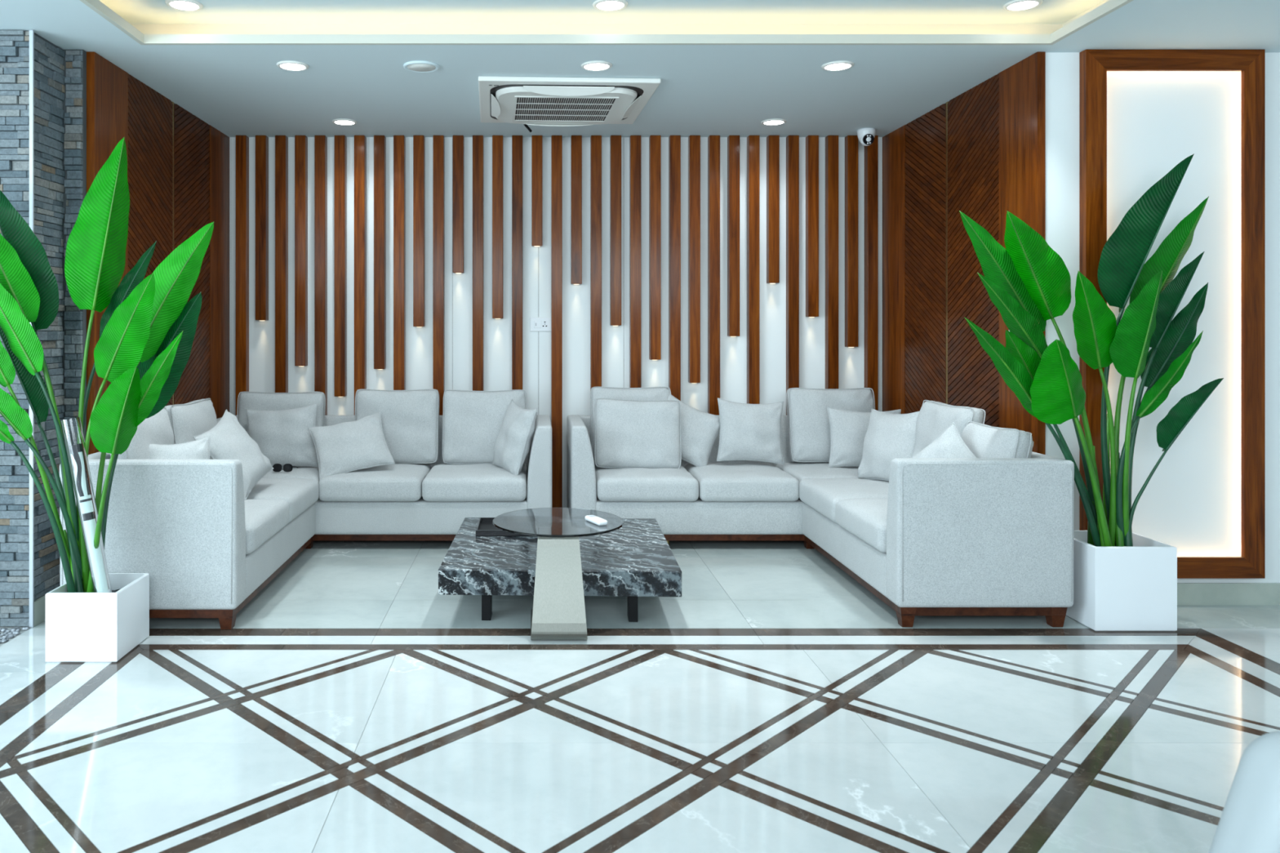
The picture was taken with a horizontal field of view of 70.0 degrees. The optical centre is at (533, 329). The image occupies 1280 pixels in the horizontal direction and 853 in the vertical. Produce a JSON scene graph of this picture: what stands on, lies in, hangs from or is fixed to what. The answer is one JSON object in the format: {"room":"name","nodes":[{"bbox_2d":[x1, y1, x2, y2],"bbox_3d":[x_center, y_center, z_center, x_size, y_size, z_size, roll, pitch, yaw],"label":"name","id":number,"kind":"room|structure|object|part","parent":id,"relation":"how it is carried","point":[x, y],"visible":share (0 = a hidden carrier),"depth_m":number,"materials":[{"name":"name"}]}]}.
{"room":"lobby","nodes":[
{"label":"lobby","id":0,"kind":"room"},
{"bbox_2d":[0,30,86,626],"bbox_3d":[-2.478,-0.005,4.087,0.843,2.550,0.466,0,0,0],"label":"wall","id":1,"kind":"structure","parent":0,"point":[60,74],"depth_m":3.96,"materials":[{"name":"grey stone"}]},
{"bbox_2d":[29,30,34,627],"bbox_3d":[-2.139,-0.003,3.858,0.016,2.546,0.009,0,0,0],"label":"trim","id":2,"kind":"structure","parent":1,"relation":"attached to","point":[31,32],"depth_m":3.85,"materials":[{"name":"white paint"}]},
{"bbox_2d":[34,595,45,626],"bbox_3d":[-2.103,1.218,3.998,0.087,0.102,0.267,0,0,0],"label":"baseboard","id":3,"kind":"structure","parent":1,"relation":"attached to","point":[40,603],"depth_m":3.91,"materials":[{"name":"stone"}]},
{"bbox_2d":[86,51,229,454],"bbox_3d":[-2.038,-0.005,5.093,0.037,2.550,1.854,0,0,0],"label":"wall","id":4,"kind":"structure","parent":0,"point":[178,163],"depth_m":5.02,"materials":[{"name":"brown wood"}]},
{"bbox_2d":[229,135,882,507],"bbox_3d":[0.150,-0.005,6.048,4.700,2.550,0.185,0,0,0],"label":"wall","id":5,"kind":"structure","parent":0,"point":[748,270],"depth_m":5.96,"materials":[{"name":"brown wood"}]},
{"bbox_3d":[-2.026,-0.005,6.023,0.025,2.550,0.006,0,0,0],"label":"panel","id":6,"kind":"part","parent":5,"relation":"part of","materials":[{"name":"white"}]},
{"bbox_3d":[-1.275,-0.005,6.023,1.472,2.550,0.006,0,0,0],"label":"panel","id":7,"kind":"part","parent":5,"relation":"part of","materials":[{"name":"white"}]},
{"bbox_3d":[-0.252,-0.005,6.023,0.570,2.550,0.006,0,0,0],"label":"panel","id":8,"kind":"part","parent":5,"relation":"part of","materials":[{"name":"white"}]},
{"bbox_2d":[529,317,551,331],"bbox_3d":[0.052,-0.034,6.012,0.148,0.094,0.014,0,0,0],"label":"wall socket","id":9,"kind":"object","parent":5,"relation":"attached to","point":[536,324],"visible":0.94,"depth_m":6.01,"materials":[{"name":"white plastic"}]},
{"bbox_2d":[533,320,541,328],"bbox_3d":[0.030,-0.034,6.008,0.048,0.050,0.005,0,0,0],"label":"switch","id":10,"kind":"object","parent":9,"relation":"attached to","point":[537,324],"depth_m":6.01,"materials":[{"name":"white plastic"}]},
{"bbox_3d":[0.318,-0.005,6.023,0.565,2.550,0.006,0,0,0],"label":"panel","id":11,"kind":"part","parent":5,"relation":"part of","materials":[{"name":"white"}]},
{"bbox_3d":[0.892,-0.005,6.023,0.578,2.550,0.006,0,0,0],"label":"panel","id":12,"kind":"part","parent":5,"relation":"part of","materials":[{"name":"white"}]},
{"bbox_3d":[1.761,-0.005,6.023,1.155,2.550,0.006,0,0,0],"label":"panel","id":13,"kind":"part","parent":5,"relation":"part of","materials":[{"name":"white"}]},
{"bbox_2d":[0,540,1279,852],"bbox_3d":[0.000,1.300,1.100,12.000,0.060,10.200,0,0,0],"label":"floor","id":14,"kind":"structure","parent":0,"point":[776,704],"depth_m":2.94,"materials":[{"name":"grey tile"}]},
{"bbox_2d":[0,626,29,643],"bbox_3d":[-2.350,1.266,3.221,0.432,0.013,1.257,0,0,0],"label":"pebbles","id":15,"kind":"object","parent":14,"relation":"on","point":[11,633],"visible":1,"depth_m":3.77,"materials":[{"name":"white stone"}]},
{"bbox_2d":[0,137,213,662],"bbox_3d":[-1.760,0.253,3.599,0.951,2.022,0.376,0,0,0],"label":"potted plant","id":16,"kind":"object","parent":14,"relation":"on","point":[149,322],"visible":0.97,"depth_m":3.56,"materials":[{"name":"green plant"}]},
{"bbox_3d":[-1.829,0.935,3.579,0.046,0.291,0.034,0,0,0],"label":"stem","id":17,"kind":"part","parent":16,"relation":"part of","materials":[{"name":"green plant"}]},
{"bbox_2d":[60,417,111,592],"bbox_3d":[-1.731,0.705,3.512,0.206,0.730,0.069,0,0,7],"label":"roll","id":18,"kind":"object","parent":16,"relation":"on","point":[77,455],"visible":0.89,"depth_m":3.49,"materials":[{"name":"white paper"}]},
{"bbox_3d":[-1.769,0.859,3.579,0.046,0.444,0.032,0,0,0],"label":"stem","id":19,"kind":"part","parent":16,"relation":"part of","materials":[{"name":"green plant"}]},
{"bbox_3d":[-1.722,1.137,3.591,0.273,0.264,0.289,0,0,0],"label":"planter","id":20,"kind":"part","parent":16,"relation":"part of","materials":[{"name":"white plastic"}]},
{"bbox_2d":[59,414,551,629],"bbox_3d":[-0.944,0.912,4.856,2.104,0.714,2.117,0,0,0],"label":"sofa","id":21,"kind":"object","parent":14,"relation":"on","point":[206,550],"visible":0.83,"depth_m":4.14,"materials":[{"name":"white fabric"}]},
{"bbox_2d":[110,407,173,459],"bbox_3d":[-1.811,0.608,4.220,0.196,0.469,0.457,0,0,0],"label":"cushion","id":22,"kind":"object","parent":21,"relation":"on","point":[157,428],"visible":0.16,"depth_m":4.16,"materials":[{"name":"white fabric"}]},
{"bbox_3d":[-1.622,0.869,3.873,0.748,0.627,0.145,0,0,0],"label":"arm","id":23,"kind":"part","parent":21,"relation":"part of","materials":[{"name":"white fabric"}]},
{"bbox_2d":[149,435,210,459],"bbox_3d":[-1.631,0.676,4.145,0.322,0.354,0.186,0,0,-26],"label":"throw pillow","id":24,"kind":"object","parent":21,"relation":"on","point":[199,449],"visible":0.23,"depth_m":4.16,"materials":[{"name":"white fabric"}]},
{"bbox_2d":[163,398,217,444],"bbox_3d":[-1.774,0.609,4.720,0.197,0.470,0.516,0,0,0],"label":"cushion","id":25,"kind":"object","parent":21,"relation":"on","point":[188,420],"visible":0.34,"depth_m":4.59,"materials":[{"name":"white fabric"}]},
{"bbox_3d":[-1.300,1.225,3.850,0.068,0.088,0.068,0,0,0],"label":"leg","id":26,"kind":"part","parent":21,"relation":"part of","materials":[{"name":"brown wood"}]},
{"bbox_2d":[192,408,273,500],"bbox_3d":[-1.520,0.634,4.620,0.257,0.425,0.477,0,0,0],"label":"throw pillow","id":27,"kind":"object","parent":21,"relation":"on","point":[229,440],"visible":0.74,"depth_m":4.57,"materials":[{"name":"white fabric"}]},
{"bbox_2d":[244,498,288,554],"bbox_3d":[-1.550,0.912,4.259,0.651,0.158,0.622,0,0,0],"label":"seat cushion","id":28,"kind":"object","parent":21,"relation":"on","point":[265,519],"depth_m":4.23,"materials":[{"name":"white fabric"}]},
{"bbox_2d":[236,391,325,433],"bbox_3d":[-1.592,0.626,5.698,0.544,0.470,0.192,0,0,0],"label":"cushion","id":29,"kind":"object","parent":21,"relation":"on","point":[260,401],"visible":0.41,"depth_m":5.67,"materials":[{"name":"white fabric"}]},
{"bbox_2d":[244,402,319,467],"bbox_3d":[-1.534,0.659,5.522,0.476,0.419,0.169,0,0,0],"label":"throw pillow","id":30,"kind":"object","parent":21,"relation":"on","point":[283,437],"visible":0.75,"depth_m":5.47,"materials":[{"name":"white fabric"}]},
{"bbox_2d":[246,478,319,523],"bbox_3d":[-1.550,0.912,4.890,0.651,0.158,0.632,0,0,0],"label":"seat cushion","id":31,"kind":"object","parent":21,"relation":"on","point":[301,495],"depth_m":4.82,"materials":[{"name":"white fabric"}]},
{"bbox_2d":[272,463,297,471],"bbox_3d":[-1.470,0.811,5.360,0.128,0.048,0.122,0,0,0],"label":"sunglasses","id":32,"kind":"object","parent":21,"relation":"on","point":[277,467],"visible":0.98,"depth_m":5.30,"materials":[{"name":"black plastic"}]},
{"bbox_2d":[262,466,319,482],"bbox_3d":[-1.560,0.912,5.503,0.632,0.158,0.585,0,0,0],"label":"seat cushion","id":33,"kind":"object","parent":21,"relation":"on","point":[302,472],"depth_m":5.29,"materials":[{"name":"white fabric"}]},
{"bbox_3d":[-1.310,1.225,5.260,0.068,0.088,0.068,0,0,0],"label":"leg","id":34,"kind":"part","parent":21,"relation":"part of","materials":[{"name":"brown wood"}]},
{"bbox_2d":[307,412,395,479],"bbox_3d":[-1.091,0.693,5.418,0.489,0.368,0.260,0,0,-17],"label":"throw pillow","id":35,"kind":"object","parent":21,"relation":"on","point":[344,447],"visible":0.99,"depth_m":5.37,"materials":[{"name":"white fabric"}]},
{"bbox_2d":[318,463,431,502],"bbox_3d":[-0.942,0.912,5.485,0.592,0.158,0.620,0,0,0],"label":"seat cushion","id":36,"kind":"object","parent":21,"relation":"on","point":[395,482],"depth_m":5.18,"materials":[{"name":"white fabric"}]},
{"bbox_2d":[354,389,439,463],"bbox_3d":[-0.861,0.610,5.708,0.529,0.470,0.198,0,0,0],"label":"cushion","id":37,"kind":"object","parent":21,"relation":"on","point":[410,419],"visible":0.74,"depth_m":5.65,"materials":[{"name":"white fabric"}]},
{"bbox_2d":[422,462,527,502],"bbox_3d":[-0.341,0.912,5.485,0.602,0.158,0.620,0,0,0],"label":"seat cushion","id":38,"kind":"object","parent":21,"relation":"on","point":[441,482],"depth_m":5.18,"materials":[{"name":"white fabric"}]},
{"bbox_2d":[442,389,526,464],"bbox_3d":[-0.306,0.615,5.711,0.529,0.470,0.198,0,0,0],"label":"cushion","id":39,"kind":"object","parent":21,"relation":"on","point":[472,423],"visible":0.77,"depth_m":5.64,"materials":[{"name":"white fabric"}]},
{"bbox_2d":[492,399,537,475],"bbox_3d":[-0.119,0.655,5.459,0.186,0.444,0.428,0,0,-21],"label":"throw pillow","id":40,"kind":"object","parent":21,"relation":"on","point":[512,445],"visible":0.95,"depth_m":5.33,"materials":[{"name":"white fabric"}]},
{"bbox_3d":[0.035,0.869,5.556,0.145,0.627,0.717,0,0,0],"label":"arm","id":41,"kind":"part","parent":21,"relation":"part of","materials":[{"name":"white fabric"}]},
{"bbox_2d":[492,507,623,639],"bbox_3d":[0.111,1.058,3.990,0.583,0.417,0.666,0,0,0],"label":"side table","id":42,"kind":"object","parent":14,"relation":"on","point":[557,612],"visible":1,"depth_m":3.74,"materials":[{"name":"grey glass"}]},
{"bbox_3d":[0.111,0.855,4.032,0.583,0.010,0.583,0,0,0],"label":"glass","id":43,"kind":"part","parent":42,"relation":"part of","materials":[{"name":"grey"}]},
{"bbox_3d":[0.105,1.065,3.869,0.231,0.404,0.425,0,0,0],"label":"steel leg","id":44,"kind":"part","parent":42,"relation":"part of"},
{"bbox_2d":[584,515,607,525],"bbox_3d":[0.276,0.838,3.980,0.048,0.023,0.136,0,0,-24],"label":"remote control","id":45,"kind":"object","parent":42,"relation":"on","point":[596,520],"visible":1,"depth_m":3.95,"materials":[{"name":"white plastic"}]},
{"bbox_2d":[438,517,681,622],"bbox_3d":[0.128,1.146,4.380,1.069,0.246,1.102,0,0,0],"label":"coffee table","id":46,"kind":"object","parent":14,"relation":"on","point":[634,560],"visible":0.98,"depth_m":3.94,"materials":[{"name":"black stone"}]},
{"bbox_3d":[-0.204,1.201,3.990,0.040,0.136,0.090,0,0,2],"label":"leg","id":47,"kind":"part","parent":46,"relation":"part of","materials":[{"name":"black metal"}]},
{"bbox_2d":[475,517,529,536],"bbox_3d":[-0.125,1.008,4.625,0.320,0.030,0.310,0,0,0],"label":"serving tray","id":48,"kind":"object","parent":46,"relation":"on","point":[485,526],"visible":0.47,"depth_m":4.48,"materials":[{"name":"black"}]},
{"bbox_3d":[0.435,1.201,3.970,0.040,0.136,0.090,0,0,2],"label":"leg","id":49,"kind":"part","parent":46,"relation":"part of","materials":[{"name":"black metal"}]},
{"bbox_2d":[567,414,1074,626],"bbox_3d":[1.258,0.912,4.871,2.076,0.714,2.087,0,0,0],"label":"sofa","id":50,"kind":"object","parent":14,"relation":"on","point":[941,536],"visible":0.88,"depth_m":3.85,"materials":[{"name":"white fabric"}]},
{"bbox_3d":[0.292,0.869,5.556,0.145,0.627,0.717,0,0,0],"label":"arm","id":51,"kind":"part","parent":50,"relation":"part of","materials":[{"name":"white fabric"}]},
{"bbox_2d":[590,386,671,460],"bbox_3d":[0.618,0.596,5.728,0.514,0.470,0.199,0,0,0],"label":"cushion","id":52,"kind":"object","parent":50,"relation":"on","point":[650,393],"visible":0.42,"depth_m":5.70,"materials":[{"name":"white fabric"}]},
{"bbox_2d":[594,397,681,468],"bbox_3d":[0.638,0.640,5.547,0.536,0.440,0.213,0,0,0],"label":"cushion","id":53,"kind":"object","parent":50,"relation":"on","point":[628,433],"visible":0.98,"depth_m":5.48,"materials":[{"name":"white fabric"}]},
{"bbox_2d":[594,464,698,502],"bbox_3d":[0.660,0.912,5.485,0.585,0.158,0.620,0,0,0],"label":"seat cushion","id":54,"kind":"object","parent":50,"relation":"on","point":[681,484],"depth_m":5.18,"materials":[{"name":"white fabric"}]},
{"bbox_2d":[667,393,719,466],"bbox_3d":[0.956,0.637,5.650,0.512,0.478,0.185,0,0,0],"label":"throw pillow","id":55,"kind":"object","parent":50,"relation":"on","point":[700,429],"visible":0.6,"depth_m":5.59,"materials":[{"name":"white fabric"}]},
{"bbox_2d":[684,462,799,502],"bbox_3d":[1.245,0.912,5.485,0.576,0.158,0.620,0,0,0],"label":"seat cushion","id":56,"kind":"object","parent":50,"relation":"on","point":[716,482],"depth_m":5.19,"materials":[{"name":"white fabric"}]},
{"bbox_2d":[716,397,784,464],"bbox_3d":[1.349,0.630,5.620,0.434,0.406,0.158,0,0,0],"label":"throw pillow","id":57,"kind":"object","parent":50,"relation":"on","point":[748,432],"visible":1,"depth_m":5.57,"materials":[{"name":"white fabric"}]},
{"bbox_3d":[1.605,1.225,5.260,0.068,0.088,0.068,0,0,0],"label":"leg","id":58,"kind":"part","parent":50,"relation":"part of","materials":[{"name":"brown wood"}]},
{"bbox_2d":[775,462,858,483],"bbox_3d":[1.857,0.912,5.503,0.637,0.158,0.585,0,0,0],"label":"seat cushion","id":59,"kind":"object","parent":50,"relation":"on","point":[800,471],"depth_m":5.40,"materials":[{"name":"white fabric"}]},
{"bbox_2d":[786,387,875,462],"bbox_3d":[1.880,0.602,5.707,0.544,0.470,0.201,0,0,0],"label":"cushion","id":60,"kind":"object","parent":50,"relation":"on","point":[809,437],"visible":0.71,"depth_m":5.66,"materials":[{"name":"white fabric"}]},
{"bbox_2d":[799,478,888,523],"bbox_3d":[1.848,0.912,4.898,0.656,0.157,0.616,0,0,0],"label":"seat cushion","id":61,"kind":"object","parent":50,"relation":"on","point":[820,496],"depth_m":4.83,"materials":[{"name":"white fabric"}]},
{"bbox_2d":[835,497,888,552],"bbox_3d":[1.848,0.912,4.282,0.656,0.158,0.608,0,0,0],"label":"seat cushion","id":62,"kind":"object","parent":50,"relation":"on","point":[864,520],"depth_m":4.25,"materials":[{"name":"white fabric"}]},
{"bbox_2d":[826,406,901,467],"bbox_3d":[2.015,0.660,5.498,0.452,0.378,0.163,0,0,6],"label":"throw pillow","id":63,"kind":"object","parent":50,"relation":"on","point":[848,428],"visible":0.59,"depth_m":5.47,"materials":[{"name":"white fabric"}]},
{"bbox_2d":[857,408,919,480],"bbox_3d":[1.977,0.646,5.019,0.193,0.429,0.425,0,0,-23],"label":"throw pillow","id":64,"kind":"object","parent":50,"relation":"on","point":[888,437],"visible":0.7,"depth_m":4.97,"materials":[{"name":"white fabric"}]},
{"bbox_3d":[1.595,1.225,3.880,0.068,0.088,0.068,0,0,0],"label":"leg","id":65,"kind":"part","parent":50,"relation":"part of","materials":[{"name":"brown wood"}]},
{"bbox_2d":[911,422,976,457],"bbox_3d":[1.912,0.645,4.178,0.444,0.426,0.151,0,0,45],"label":"throw pillow","id":66,"kind":"object","parent":50,"relation":"on","point":[949,444],"visible":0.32,"depth_m":4.17,"materials":[{"name":"white fabric"}]},
{"bbox_2d":[912,400,985,456],"bbox_3d":[2.117,0.614,4.650,0.203,0.470,0.535,0,0,0],"label":"cushion","id":67,"kind":"object","parent":50,"relation":"on","point":[934,418],"visible":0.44,"depth_m":4.63,"materials":[{"name":"white fabric"}]},
{"bbox_3d":[1.919,0.869,3.902,0.753,0.627,0.145,0,0,0],"label":"arm","id":68,"kind":"part","parent":50,"relation":"part of","materials":[{"name":"white fabric"}]},
{"bbox_2d":[960,421,1033,457],"bbox_3d":[2.100,0.640,4.170,0.212,0.402,0.416,0,0,-4],"label":"cushion","id":69,"kind":"object","parent":50,"relation":"on","point":[984,441],"visible":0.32,"depth_m":4.05,"materials":[{"name":"white fabric"}]},
{"bbox_3d":[2.236,1.225,3.880,0.068,0.088,0.068,0,0,0],"label":"leg","id":70,"kind":"part","parent":50,"relation":"part of","materials":[{"name":"brown wood"}]},
{"bbox_2d":[959,153,1223,631],"bbox_3d":[2.383,0.257,3.931,1.146,2.014,0.382,0,0,0],"label":"potted plant","id":71,"kind":"object","parent":14,"relation":"on","point":[1124,580],"visible":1,"depth_m":3.87,"materials":[{"name":"green plant"}]},
{"bbox_3d":[2.458,0.765,3.977,0.041,0.512,0.044,0,0,0],"label":"stem","id":72,"kind":"part","parent":71,"relation":"part of","materials":[{"name":"green plant"}]},
{"bbox_3d":[2.520,0.694,3.977,0.037,0.653,0.041,0,0,0],"label":"stem","id":73,"kind":"part","parent":71,"relation":"part of","materials":[{"name":"green plant"}]},
{"bbox_3d":[2.531,1.091,3.961,0.344,0.355,0.322,0,0,0],"label":"planter","id":74,"kind":"part","parent":71,"relation":"part of","materials":[{"name":"white plastic"}]},
{"bbox_2d":[1208,731,1279,852],"bbox_3d":[1.565,0.971,1.220,0.982,0.602,0.729,0,0,0],"label":"armchair","id":75,"kind":"object","parent":14,"relation":"on","point":[1249,822],"visible":1,"depth_m":1.49,"materials":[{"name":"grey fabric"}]},
{"bbox_2d":[0,0,1279,137],"bbox_3d":[0.000,-1.355,1.100,12.000,0.151,10.200,0,0,0],"label":"ceiling","id":76,"kind":"structure","parent":0,"point":[724,68],"depth_m":4.17,"materials":[{"name":"white paint"}]},
{"bbox_2d":[164,0,203,11],"bbox_3d":[-1.511,-1.405,3.917,0.153,0.009,0.153,0,0,0],"label":"recessed light","id":77,"kind":"object","parent":76,"relation":"in","point":[182,5],"visible":1,"depth_m":3.92,"materials":[{"name":"white plastic"}]},
{"bbox_2d":[169,0,199,9],"bbox_3d":[-1.511,-1.405,3.917,0.118,0.005,0.118,0,0,14],"label":"diffuser","id":78,"kind":"object","parent":77,"relation":"attached to","point":[178,5],"depth_m":3.92,"materials":[{"name":"white plastic"}]},
{"bbox_2d":[276,60,309,71],"bbox_3d":[-1.164,-1.275,4.381,0.153,0.009,0.153,0,0,0],"label":"recessed light","id":79,"kind":"object","parent":76,"relation":"in","point":[292,65],"visible":1,"depth_m":4.37,"materials":[{"name":"white plastic"}]},
{"bbox_2d":[280,63,305,70],"bbox_3d":[-1.164,-1.276,4.381,0.118,0.005,0.118,0,0,23],"label":"diffuser","id":80,"kind":"object","parent":79,"relation":"attached to","point":[284,66],"depth_m":4.38,"materials":[{"name":"white plastic"}]},
{"bbox_2d":[332,118,357,124],"bbox_3d":[-1.161,-1.275,5.565,0.153,0.009,0.153,0,0,0],"label":"recessed light","id":81,"kind":"object","parent":76,"relation":"in","point":[340,121],"visible":1,"depth_m":5.55,"materials":[{"name":"white plastic"}]},
{"bbox_2d":[334,120,354,124],"bbox_3d":[-1.161,-1.276,5.565,0.118,0.005,0.118,0,0,14],"label":"diffuser","id":82,"kind":"object","parent":81,"relation":"attached to","point":[340,122],"depth_m":5.57,"materials":[{"name":"white plastic"}]},
{"bbox_2d":[403,60,439,72],"bbox_3d":[-0.543,-1.274,4.392,0.176,0.011,0.176,0,0,0],"label":"ceiling speaker","id":83,"kind":"object","parent":76,"relation":"attached to","point":[418,66],"visible":1,"depth_m":4.38,"materials":[{"name":"white paint"}]},
{"bbox_2d":[407,63,435,71],"bbox_3d":[-0.543,-1.274,4.392,0.138,0.005,0.138,0,0,0],"label":"grille","id":84,"kind":"object","parent":83,"relation":"attached to","point":[411,67],"depth_m":4.39,"materials":[{"name":"white plastic"}]},
{"bbox_2d":[478,75,661,132],"bbox_3d":[0.165,-1.234,5.045,0.930,0.091,0.930,0,0,-3],"label":"air conditioner","id":85,"kind":"object","parent":76,"relation":"attached to","point":[560,101],"visible":1,"depth_m":4.85,"materials":[{"name":"white plastic"}]},
{"bbox_2d":[512,96,618,121],"bbox_3d":[0.165,-1.226,5.045,0.574,0.004,0.574,0,0,0],"label":"grille","id":86,"kind":"object","parent":85,"relation":"attached to","point":[525,108],"depth_m":5.03,"materials":[{"name":"white plastic"}]},
{"bbox_2d":[581,60,612,71],"bbox_3d":[0.307,-1.275,4.381,0.153,0.009,0.153,0,0,0],"label":"recessed light","id":87,"kind":"object","parent":76,"relation":"in","point":[594,65],"visible":1,"depth_m":4.37,"materials":[{"name":"white plastic"}]},
{"bbox_2d":[584,63,608,70],"bbox_3d":[0.307,-1.276,4.381,0.118,0.005,0.118,0,0,13],"label":"diffuser","id":88,"kind":"object","parent":87,"relation":"attached to","point":[587,66],"depth_m":4.38,"materials":[{"name":"white plastic"}]},
{"bbox_2d":[592,0,627,11],"bbox_3d":[0.333,-1.405,3.917,0.153,0.009,0.153,0,0,0],"label":"recessed light","id":89,"kind":"object","parent":76,"relation":"in","point":[601,5],"visible":1,"depth_m":3.92,"materials":[{"name":"white plastic"}]},
{"bbox_2d":[596,0,623,9],"bbox_3d":[0.333,-1.405,3.917,0.118,0.005,0.118,0,0,14],"label":"diffuser","id":90,"kind":"object","parent":89,"relation":"attached to","point":[601,5],"depth_m":3.92,"materials":[{"name":"white plastic"}]},
{"bbox_2d":[760,118,786,124],"bbox_3d":[1.479,-1.275,5.565,0.153,0.009,0.153,0,0,0],"label":"recessed light","id":91,"kind":"object","parent":76,"relation":"in","point":[774,121],"visible":1,"depth_m":5.55,"materials":[{"name":"white plastic"}]},
{"bbox_2d":[764,120,783,124],"bbox_3d":[1.479,-1.276,5.565,0.118,0.005,0.118,0,0,-22],"label":"diffuser","id":92,"kind":"object","parent":91,"relation":"attached to","point":[766,122],"depth_m":5.57,"materials":[{"name":"white plastic"}]},
{"bbox_2d":[821,60,854,71],"bbox_3d":[1.474,-1.275,4.381,0.153,0.009,0.153,0,0,0],"label":"recessed light","id":93,"kind":"object","parent":76,"relation":"in","point":[837,65],"visible":1,"depth_m":4.37,"materials":[{"name":"white plastic"}]},
{"bbox_2d":[825,63,850,70],"bbox_3d":[1.474,-1.276,4.381,0.118,0.005,0.118,0,0,41],"label":"diffuser","id":94,"kind":"object","parent":93,"relation":"attached to","point":[828,66],"depth_m":4.38,"materials":[{"name":"white plastic"}]},
{"bbox_2d":[857,128,875,146],"bbox_3d":[2.130,-1.226,5.788,0.114,0.106,0.118,0,0,0],"label":"security camera","id":95,"kind":"object","parent":76,"relation":"attached to","point":[865,135],"visible":1,"depth_m":5.74,"materials":[{"name":"white plastic"}]},
{"bbox_2d":[1002,0,1043,11],"bbox_3d":[2.118,-1.405,3.917,0.153,0.009,0.153,0,0,0],"label":"recessed light","id":96,"kind":"object","parent":76,"relation":"in","point":[1015,5],"visible":1,"depth_m":3.92,"materials":[{"name":"white plastic"}]},
{"bbox_2d":[1007,0,1038,9],"bbox_3d":[2.118,-1.405,3.917,0.118,0.005,0.118,0,0,14],"label":"diffuser","id":97,"kind":"object","parent":96,"relation":"attached to","point":[1012,5],"depth_m":3.92,"materials":[{"name":"white plastic"}]},
{"bbox_2d":[882,51,1045,454],"bbox_3d":[2.338,-0.005,5.093,0.037,2.550,1.854,0,0,0],"label":"wall","id":98,"kind":"structure","parent":0,"point":[980,153],"depth_m":4.97,"materials":[{"name":"brown wood"}]},
{"bbox_2d":[1045,52,1279,582],"bbox_3d":[4.178,-0.005,4.240,3.643,2.550,0.120,0,0,0],"label":"wall","id":99,"kind":"structure","parent":0,"point":[1062,68],"depth_m":4.18,"materials":[{"name":"white paint"}]},
{"bbox_2d":[1079,48,1265,578],"bbox_3d":[2.930,-0.071,4.155,0.817,2.415,0.050,0,0,0],"label":"wall frame","id":100,"kind":"object","parent":99,"relation":"attached to","point":[1143,112],"visible":0.66,"depth_m":4.18,"materials":[{"name":"brown wood"}]},
{"bbox_3d":[2.930,-0.071,4.178,0.707,2.305,0.004,0,0,0],"label":"panel","id":101,"kind":"part","parent":100,"relation":"part of","materials":[{"name":"white"}]},
{"bbox_2d":[1177,582,1279,605],"bbox_3d":[3.440,1.220,4.174,2.120,0.100,0.012,0,0,0],"label":"baseboard","id":102,"kind":"structure","parent":99,"relation":"attached to","point":[1188,593],"depth_m":4.17,"materials":[{"name":"stone"}]}
]}

